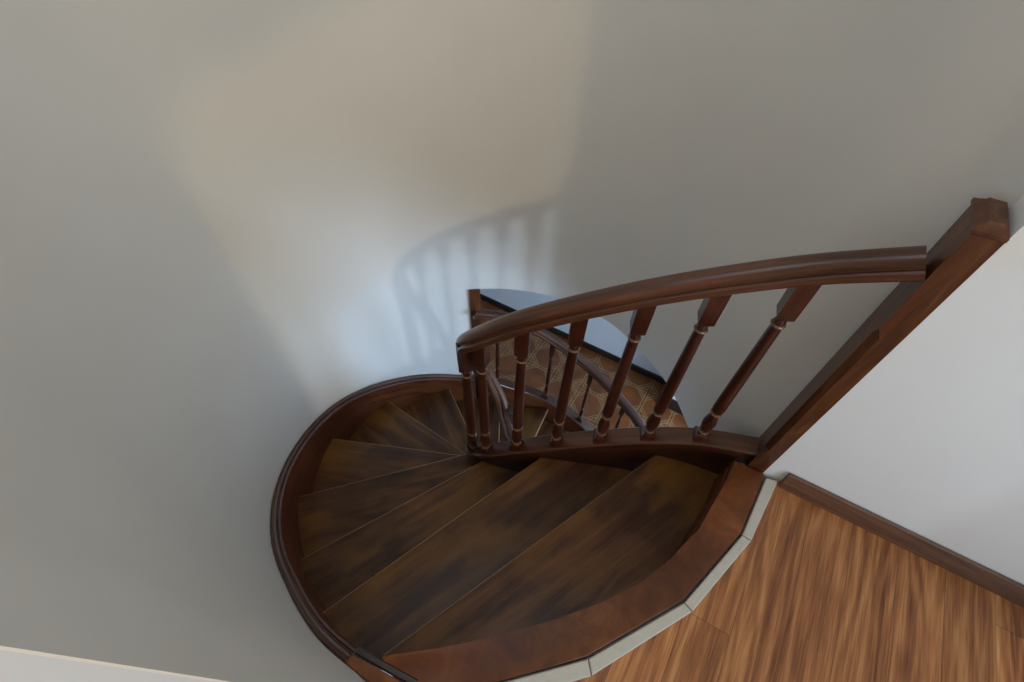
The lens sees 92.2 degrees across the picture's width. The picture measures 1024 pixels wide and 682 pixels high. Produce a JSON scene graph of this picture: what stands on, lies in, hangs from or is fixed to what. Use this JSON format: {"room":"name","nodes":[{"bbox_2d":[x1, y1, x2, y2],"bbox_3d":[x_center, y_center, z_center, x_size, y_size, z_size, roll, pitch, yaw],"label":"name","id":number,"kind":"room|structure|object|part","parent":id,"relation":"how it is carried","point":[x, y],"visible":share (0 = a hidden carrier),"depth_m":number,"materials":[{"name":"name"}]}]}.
{"room":"staircase landing","nodes":[
{"label":"staircase landing","id":0,"kind":"room"},
{"bbox_2d":[0,650,213,681],"bbox_3d":[-0.962,0.813,-0.593,0.120,3.100,2.488,26,56,17],"label":"wall","id":1,"kind":"structure","parent":0,"point":[14,666],"depth_m":0.31,"materials":[{"name":"paint"}]},
{"bbox_2d":[0,0,476,681],"bbox_3d":[-0.709,0.080,1.692,0.896,5.800,2.056,3,52,1],"label":"wall","id":2,"kind":"structure","parent":0,"point":[224,224],"depth_m":1.37,"materials":[{"name":"white paint"}]},
{"bbox_2d":[393,464,744,681],"bbox_3d":[0.163,0.840,1.628,6.600,0.305,6.220,26,56,17],"label":"trim slab","id":3,"kind":"structure","parent":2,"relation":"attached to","point":[679,604],"depth_m":1.42,"materials":[{"name":"white paint"}]},
{"bbox_2d":[480,289,661,376],"bbox_3d":[0.242,-1.010,4.748,3.330,2.350,0.150,26,56,17],"label":"wall","id":4,"kind":"structure","parent":0,"point":[600,333],"depth_m":5.21,"materials":[{"name":"white paint"}]},
{"bbox_2d":[480,294,665,384],"bbox_3d":[0.219,-0.239,5.583,3.230,0.085,0.018,26,56,17],"label":"baseboard","id":5,"kind":"structure","parent":4,"relation":"attached to","point":[556,331],"depth_m":5.34,"materials":[{"name":"brown wood"}]},
{"bbox_2d":[481,300,687,428],"bbox_3d":[0.396,2.029,3.943,6.600,0.100,5.100,26,56,17],"label":"floor","id":6,"kind":"structure","parent":0,"point":[642,392],"depth_m":5.14,"materials":[{"name":"tile"}]},
{"bbox_2d":[270,374,763,681],"bbox_3d":[-0.063,0.996,2.924,1.949,2.758,1.942,26,56,17],"label":"staircase","id":7,"kind":"structure","parent":6,"relation":"on","point":[412,556],"depth_m":1.84,"materials":[{"name":"brown wood"}]},
{"bbox_3d":[-0.693,0.519,2.359,0.709,1.213,1.744,6,52,3],"label":"string moulding","id":8,"kind":"part","parent":7,"relation":"part of","materials":[{"name":"brown wood"}]},
{"bbox_2d":[469,289,645,430],"bbox_3d":[0.477,0.603,3.237,1.723,1.928,0.549,38,60,25],"label":"balustrade","id":9,"kind":"object","parent":7,"relation":"on","point":[478,314],"visible":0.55,"depth_m":3.10,"materials":[{"name":"brown wood"}]},
{"bbox_3d":[-0.221,0.030,3.170,0.060,1.148,0.130,-4,52,-4],"label":"newel post","id":10,"kind":"part","parent":9,"relation":"part of","materials":[{"name":"brown wood"}]},
{"bbox_3d":[0.498,0.877,3.552,1.644,1.095,0.541,38,60,25],"label":"rail","id":11,"kind":"part","parent":9,"relation":"part of","materials":[{"name":"brown wood"}]},
{"bbox_2d":[455,197,1009,472],"bbox_3d":[0.340,0.608,2.340,1.190,3.332,0.354,17,54,11],"label":"balustrade","id":12,"kind":"object","parent":7,"relation":"on","point":[926,279],"visible":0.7,"depth_m":1.31,"materials":[{"name":"brown wood"}]},
{"bbox_3d":[0.292,0.933,2.708,1.143,2.350,0.353,22,55,15],"label":"rail","id":13,"kind":"part","parent":12,"relation":"part of","materials":[{"name":"brown wood"}]},
{"bbox_3d":[0.326,0.451,2.063,1.169,2.502,0.342,22,55,15],"label":"handrail","id":14,"kind":"part","parent":12,"relation":"part of","materials":[{"name":"brown wood"}]},
{"bbox_3d":[0.877,0.185,1.446,0.053,1.326,0.104,26,56,17],"label":"newel post","id":15,"kind":"part","parent":12,"relation":"part of","materials":[{"name":"brown wood"}]},
{"bbox_2d":[449,0,1023,436],"bbox_3d":[0.523,-1.038,1.105,1.733,3.450,0.475,38,60,25],"label":"wall","id":16,"kind":"structure","parent":0,"point":[603,143],"depth_m":1.56,"materials":[{"name":"white paint"}]},
{"bbox_2d":[574,479,1023,681],"bbox_3d":[0.194,1.815,0.650,1.951,0.045,3.654,26,56,17],"label":"floor","id":17,"kind":"structure","parent":0,"point":[814,595],"depth_m":1.42,"materials":[{"name":"laminate"}]},
{"bbox_2d":[507,478,777,681],"bbox_3d":[0.452,0.719,1.478,1.089,0.011,0.219,-21,56,-17],"label":"trim","id":18,"kind":"structure","parent":17,"relation":"on","point":[602,659],"depth_m":1.40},
{"bbox_2d":[763,194,1023,584],"bbox_3d":[1.521,-0.135,0.429,1.396,3.450,0.103,26,56,17],"label":"wall","id":19,"kind":"structure","parent":0,"point":[929,442],"depth_m":1.24,"materials":[{"name":"white paint"}]},
{"bbox_2d":[779,473,1023,607],"bbox_3d":[1.433,0.715,1.461,1.220,0.074,0.026,26,56,17],"label":"baseboard","id":20,"kind":"structure","parent":19,"relation":"attached to","point":[962,566],"depth_m":1.52,"materials":[{"name":"brown wood"}]},
{"bbox_3d":[3.013,0.443,3.692,3.270,2.350,0.400,26,56,17],"label":"wall","id":21,"kind":"structure","parent":0,"visible":0},
{"bbox_2d":[656,393,682,414],"bbox_3d":[2.832,1.231,4.462,3.188,0.160,0.020,26,56,17],"label":"baseboard","id":22,"kind":"structure","parent":21,"relation":"attached to","point":[674,406],"depth_m":4.88,"materials":[{"name":"brown wood"}]}
]}

